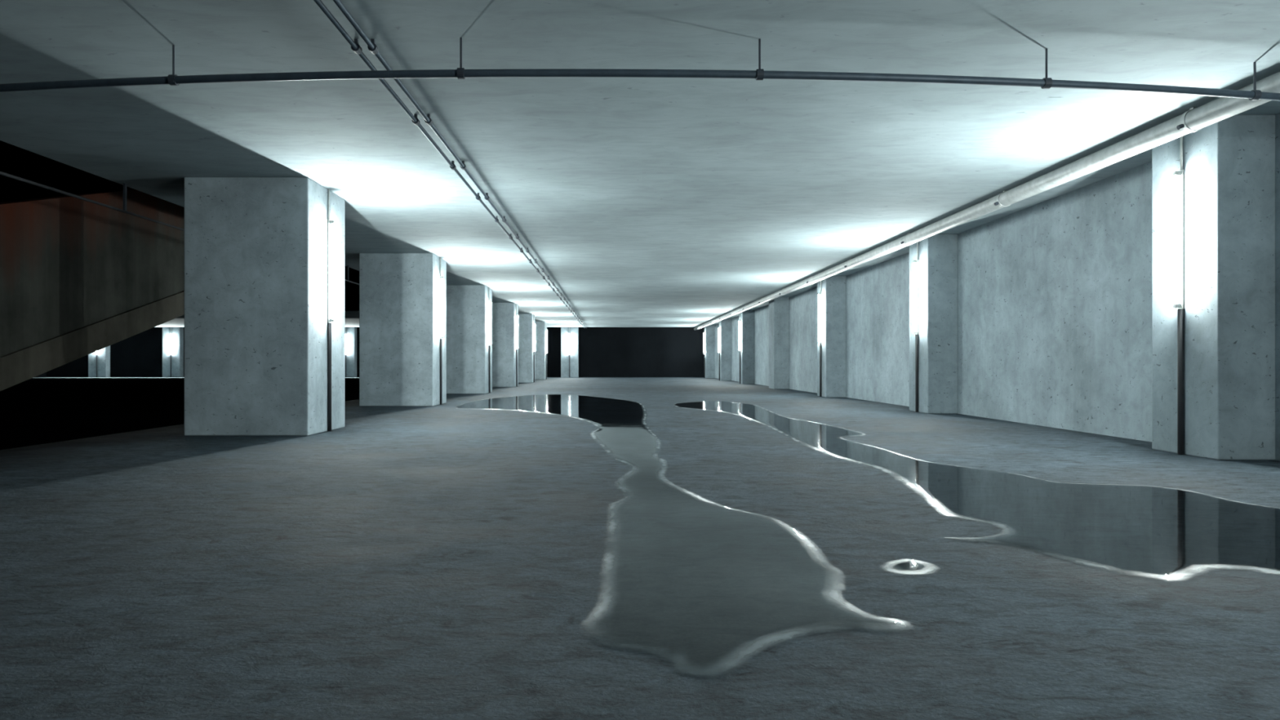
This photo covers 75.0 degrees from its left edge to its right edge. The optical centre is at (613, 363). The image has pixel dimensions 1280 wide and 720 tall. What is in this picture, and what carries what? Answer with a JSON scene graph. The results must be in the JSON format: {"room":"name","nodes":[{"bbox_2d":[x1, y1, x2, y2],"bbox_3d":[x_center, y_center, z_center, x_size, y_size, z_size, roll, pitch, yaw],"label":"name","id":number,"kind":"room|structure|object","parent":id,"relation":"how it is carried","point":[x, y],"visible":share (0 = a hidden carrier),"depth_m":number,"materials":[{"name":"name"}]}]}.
{"room":"underground parking garage","nodes":[
{"label":"underground parking garage","id":0,"kind":"room"},
{"bbox_2d":[33,372,46,377],"bbox_3d":[-34.150,-0.660,18.200,0.300,3.000,64.400,0,0,0],"label":"wall","id":1,"kind":"structure","parent":0,"point":[44,375],"depth_m":49.60,"materials":[{"name":"paint"}]},
{"bbox_2d":[46,327,704,377],"bbox_3d":[-14.125,-0.660,50.200,39.750,3.000,0.400,0,0,0],"label":"wall","id":2,"kind":"structure","parent":0,"point":[603,352],"depth_m":50.00,"materials":[{"name":"paint"}]},
{"bbox_2d":[0,377,1279,719],"bbox_3d":[-13.950,0.990,18.200,40.100,0.300,64.400,0,0,0],"label":"floor","id":3,"kind":"structure","parent":0,"point":[444,562],"depth_m":3.42,"materials":[{"name":"concrete"}]},
{"bbox_2d":[0,188,184,391],"bbox_3d":[-9.300,-1.665,11.900,5.400,5.010,12.200,0,0,0],"label":"ramp","id":4,"kind":"object","parent":3,"relation":"on","point":[79,278],"visible":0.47,"depth_m":10.35,"materials":[{"name":"concrete"}]},
{"bbox_2d":[88,345,110,377],"bbox_3d":[-30.700,-0.660,49.775,1.040,3.000,0.450,0,0,0],"label":"pilaster","id":5,"kind":"object","parent":3,"relation":"on","point":[104,354],"visible":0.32,"depth_m":49.55,"materials":[{"name":"grey concrete"}]},
{"bbox_2d":[96,351,97,377],"bbox_3d":[-30.700,-0.660,49.509,0.048,3.000,0.082,0,0,0],"label":"lamp","id":6,"kind":"object","parent":5,"relation":"attached to","point":[96,351],"visible":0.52,"depth_m":49.50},
{"bbox_2d":[162,327,183,377],"bbox_3d":[-26.300,-0.660,49.775,1.040,3.000,0.450,0,0,0],"label":"pilaster","id":7,"kind":"object","parent":3,"relation":"on","point":[177,333],"visible":0.79,"depth_m":49.55,"materials":[{"name":"grey concrete"}]},
{"bbox_2d":[169,327,171,377],"bbox_3d":[-26.300,-0.660,49.509,0.048,3.000,0.082,0,0,0],"label":"lamp","id":8,"kind":"object","parent":7,"relation":"attached to","point":[171,327],"visible":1,"depth_m":49.52,"materials":[{"name":"white"}]},
{"bbox_2d":[184,177,344,435],"bbox_3d":[-4.260,-0.660,10.330,1.440,3.000,1.340,0,0,0],"label":"concrete pillar","id":9,"kind":"structure","parent":3,"relation":"on","point":[256,325],"depth_m":9.66,"materials":[{"name":"grey concrete"}]},
{"bbox_2d":[327,188,334,431],"bbox_3d":[-3.499,-0.660,10.330,0.082,3.000,0.048,0,0,0],"label":"lamp","id":10,"kind":"object","parent":9,"relation":"attached to","point":[332,222],"visible":1,"depth_m":10.31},
{"bbox_2d":[344,327,356,377],"bbox_3d":[-15.900,-0.660,49.775,1.040,3.000,0.450,0,0,0],"label":"pilaster","id":11,"kind":"object","parent":3,"relation":"on","point":[351,332],"visible":0.44,"depth_m":49.55,"materials":[{"name":"grey concrete"}]},
{"bbox_2d":[345,327,346,377],"bbox_3d":[-15.900,-0.660,49.509,0.048,3.000,0.082,0,0,0],"label":"lamp","id":12,"kind":"object","parent":11,"relation":"attached to","point":[345,327],"visible":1,"depth_m":49.50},
{"bbox_2d":[359,253,446,406],"bbox_3d":[-4.260,-0.660,17.000,1.440,3.000,1.340,0,0,0],"label":"concrete pillar","id":13,"kind":"structure","parent":3,"relation":"on","point":[399,293],"depth_m":16.33,"materials":[{"name":"grey concrete"}]},
{"bbox_2d":[440,257,444,404],"bbox_3d":[-3.499,-0.660,17.000,0.082,3.000,0.048,0,0,0],"label":"lamp","id":14,"kind":"object","parent":13,"relation":"attached to","point":[442,277],"visible":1,"depth_m":16.98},
{"bbox_2d":[446,284,492,393],"bbox_3d":[-4.260,-0.660,23.670,1.440,3.000,1.340,0,0,0],"label":"concrete pillar","id":15,"kind":"structure","parent":3,"relation":"on","point":[467,305],"depth_m":23.00,"materials":[{"name":"grey concrete"}]},
{"bbox_2d":[488,287,491,392],"bbox_3d":[-3.499,-0.660,23.670,0.082,3.000,0.048,0,0,0],"label":"lamp","id":16,"kind":"object","parent":15,"relation":"attached to","point":[489,287],"visible":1,"depth_m":23.65,"materials":[{"name":"white"}]},
{"bbox_2d":[492,302,518,386],"bbox_3d":[-4.260,-0.660,30.340,1.440,3.000,1.340,0,0,0],"label":"concrete pillar","id":17,"kind":"structure","parent":3,"relation":"on","point":[504,314],"depth_m":29.67,"materials":[{"name":"grey concrete"}]},
{"bbox_2d":[515,303,518,386],"bbox_3d":[-3.499,-0.660,30.340,0.082,3.000,0.048,0,0,0],"label":"lamp","id":18,"kind":"object","parent":17,"relation":"attached to","point":[516,304],"visible":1,"depth_m":30.33,"materials":[{"name":"white"}]},
{"bbox_2d":[518,313,534,382],"bbox_3d":[-4.260,-0.660,37.010,1.440,3.000,1.340,0,0,0],"label":"concrete pillar","id":19,"kind":"structure","parent":3,"relation":"on","point":[526,321],"depth_m":36.34,"materials":[{"name":"grey concrete"}]},
{"bbox_2d":[533,323,535,382],"bbox_3d":[-3.499,-0.660,37.010,0.082,3.000,0.048,0,0,0],"label":"lamp","id":20,"kind":"object","parent":19,"relation":"attached to","point":[534,323],"visible":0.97,"depth_m":36.99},
{"bbox_2d":[534,321,546,379],"bbox_3d":[-4.260,-0.660,43.680,1.440,3.000,1.340,0,0,0],"label":"concrete pillar","id":21,"kind":"structure","parent":3,"relation":"on","point":[540,352],"depth_m":43.01,"materials":[{"name":"grey concrete"}]},
{"bbox_2d":[546,329,547,379],"bbox_3d":[-3.499,-0.660,43.680,0.082,3.000,0.048,0,0,0],"label":"lamp","id":22,"kind":"object","parent":21,"relation":"attached to","point":[546,330],"visible":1,"depth_m":43.67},
{"bbox_2d":[560,327,578,377],"bbox_3d":[-2.600,-0.660,49.775,1.040,3.000,0.450,0,0,0],"label":"pilaster","id":23,"kind":"object","parent":3,"relation":"on","point":[574,331],"visible":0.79,"depth_m":49.55,"materials":[{"name":"grey concrete"}]},
{"bbox_2d":[568,333,569,377],"bbox_3d":[-2.600,-0.660,49.509,0.048,3.000,0.082,0,0,0],"label":"lamp","id":24,"kind":"object","parent":23,"relation":"attached to","point":[569,333],"visible":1,"depth_m":49.50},
{"bbox_2d":[456,394,906,673],"bbox_3d":[-1.076,0.835,12.291,3.722,0.008,20.247,0,0,-2],"label":"puddle","id":25,"kind":"object","parent":3,"relation":"on","point":[623,431],"visible":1,"depth_m":10.82,"materials":[{"name":"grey liquid"}]},
{"bbox_2d":[705,324,715,377],"bbox_3d":[5.500,-0.660,47.700,0.500,3.000,0.900,0,0,0],"label":"pilaster","id":26,"kind":"object","parent":3,"relation":"on","point":[710,329],"visible":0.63,"depth_m":47.25,"materials":[{"name":"grey concrete"}]},
{"bbox_2d":[703,326,705,377],"bbox_3d":[5.209,-0.660,47.700,0.082,3.000,0.048,0,0,0],"label":"lamp","id":27,"kind":"object","parent":26,"relation":"attached to","point":[704,326],"visible":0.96,"depth_m":47.68,"materials":[{"name":"white"}]},
{"bbox_2d":[720,319,731,380],"bbox_3d":[5.500,-0.660,41.030,0.500,3.000,0.900,0,0,0],"label":"pilaster","id":28,"kind":"object","parent":3,"relation":"on","point":[725,324],"visible":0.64,"depth_m":40.58,"materials":[{"name":"grey concrete"}]},
{"bbox_2d":[718,320,719,380],"bbox_3d":[5.209,-0.660,41.030,0.082,3.000,0.048,0,0,0],"label":"lamp","id":29,"kind":"object","parent":28,"relation":"attached to","point":[719,321],"visible":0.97,"depth_m":41.01,"materials":[{"name":"white"}]},
{"bbox_2d":[738,310,754,383],"bbox_3d":[5.500,-0.660,34.360,0.500,3.000,0.900,0,0,0],"label":"pilaster","id":30,"kind":"object","parent":3,"relation":"on","point":[746,317],"visible":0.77,"depth_m":33.91,"materials":[{"name":"grey concrete"}]},
{"bbox_2d":[738,320,740,383],"bbox_3d":[5.209,-0.660,34.360,0.082,3.000,0.048,0,0,0],"label":"lamp","id":31,"kind":"object","parent":30,"relation":"attached to","point":[739,321],"visible":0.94,"depth_m":34.34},
{"bbox_2d":[768,297,789,389],"bbox_3d":[5.500,-0.660,27.690,0.500,3.000,0.900,0,0,0],"label":"pilaster","id":32,"kind":"object","parent":3,"relation":"on","point":[779,308],"visible":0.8,"depth_m":27.24,"materials":[{"name":"grey concrete"}]},
{"bbox_2d":[817,275,846,397],"bbox_3d":[5.500,-0.660,21.020,0.500,3.000,0.900,0,0,0],"label":"pilaster","id":33,"kind":"object","parent":3,"relation":"on","point":[833,288],"visible":0.79,"depth_m":20.57,"materials":[{"name":"grey concrete"}]},
{"bbox_2d":[817,280,822,396],"bbox_3d":[5.209,-0.660,21.020,0.082,3.000,0.048,0,0,0],"label":"lamp","id":34,"kind":"object","parent":33,"relation":"attached to","point":[820,293],"visible":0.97,"depth_m":21.00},
{"bbox_2d":[885,560,935,573],"bbox_3d":[1.217,0.838,3.442,0.265,0.003,0.283,0,0,0],"label":"puddle","id":35,"kind":"object","parent":3,"relation":"on","point":[930,569],"visible":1,"depth_m":3.35,"materials":[{"name":"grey liquid"}]},
{"bbox_2d":[909,234,957,413],"bbox_3d":[5.500,-0.660,14.350,0.500,3.000,0.900,0,0,0],"label":"pilaster","id":36,"kind":"object","parent":3,"relation":"on","point":[937,253],"visible":0.8,"depth_m":13.90,"materials":[{"name":"grey concrete"}]},
{"bbox_2d":[913,241,918,412],"bbox_3d":[5.209,-0.660,14.350,0.082,3.000,0.048,0,0,0],"label":"lamp","id":37,"kind":"object","parent":36,"relation":"attached to","point":[917,260],"visible":0.98,"depth_m":14.33,"materials":[{"name":"white plastic"}]},
{"bbox_2d":[674,400,1279,577],"bbox_3d":[2.548,0.835,10.828,2.373,0.008,15.242,0,0,-2],"label":"puddle","id":38,"kind":"object","parent":3,"relation":"on","point":[823,437],"visible":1,"depth_m":7.42,"materials":[{"name":"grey liquid"}]},
{"bbox_2d":[1151,115,1275,459],"bbox_3d":[5.500,-0.660,7.680,0.500,3.000,0.900,0,0,0],"label":"pilaster","id":39,"kind":"object","parent":3,"relation":"on","point":[1228,164],"visible":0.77,"depth_m":7.24,"materials":[{"name":"grey concrete"}]},
{"bbox_2d":[1173,136,1184,454],"bbox_3d":[5.209,-0.660,7.680,0.082,3.000,0.048,0,0,0],"label":"lamp","id":40,"kind":"object","parent":39,"relation":"attached to","point":[1180,174],"visible":0.98,"depth_m":7.67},
{"bbox_2d":[0,0,1279,327],"bbox_3d":[-13.950,-2.335,18.200,40.100,0.350,64.400,0,0,0],"label":"ceiling","id":41,"kind":"structure","parent":0,"point":[646,202],"depth_m":7.31,"materials":[{"name":"concrete"}]},
{"bbox_2d":[0,171,359,284],"bbox_3d":[-5.860,-1.982,13.000,0.032,0.355,54.000,0,0,0],"label":"pipe","id":42,"kind":"object","parent":41,"relation":"attached to","point":[125,185],"visible":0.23,"depth_m":9.71,"materials":[{"name":"metal"}]},
{"bbox_2d":[313,0,585,328],"bbox_3d":[-1.713,-2.115,18.000,0.058,0.089,64.000,0,0,0],"label":"conduit","id":43,"kind":"object","parent":41,"relation":"attached to","point":[357,49],"visible":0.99,"depth_m":7.03,"materials":[{"name":"metal"}]},
{"bbox_2d":[333,0,586,328],"bbox_3d":[-1.602,-2.115,18.000,0.058,0.089,64.000,0,0,0],"label":"conduit","id":44,"kind":"object","parent":41,"relation":"attached to","point":[372,47],"visible":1,"depth_m":7.02,"materials":[{"name":"metal"}]},
{"bbox_2d":[0,37,1279,101],"bbox_3d":[0.019,-2.024,5.832,11.442,0.272,0.672,0,0,-1],"label":"pipe","id":45,"kind":"object","parent":41,"relation":"hanging from","point":[460,73],"visible":1,"depth_m":5.58,"materials":[{"name":"metal"}]},
{"bbox_2d":[693,71,1279,330],"bbox_3d":[4.886,-2.059,18.000,0.226,0.201,64.000,0,0,0],"label":"pipe","id":46,"kind":"object","parent":41,"relation":"attached to","point":[1193,120],"visible":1,"depth_m":8.71,"materials":[{"name":"metal"}]},
{"bbox_2d":[714,112,1279,460],"bbox_3d":[5.925,-0.660,18.200,0.350,3.000,64.400,0,0,0],"label":"wall","id":47,"kind":"structure","parent":0,"point":[1055,295],"depth_m":11.20,"materials":[{"name":"concrete"}]}
]}

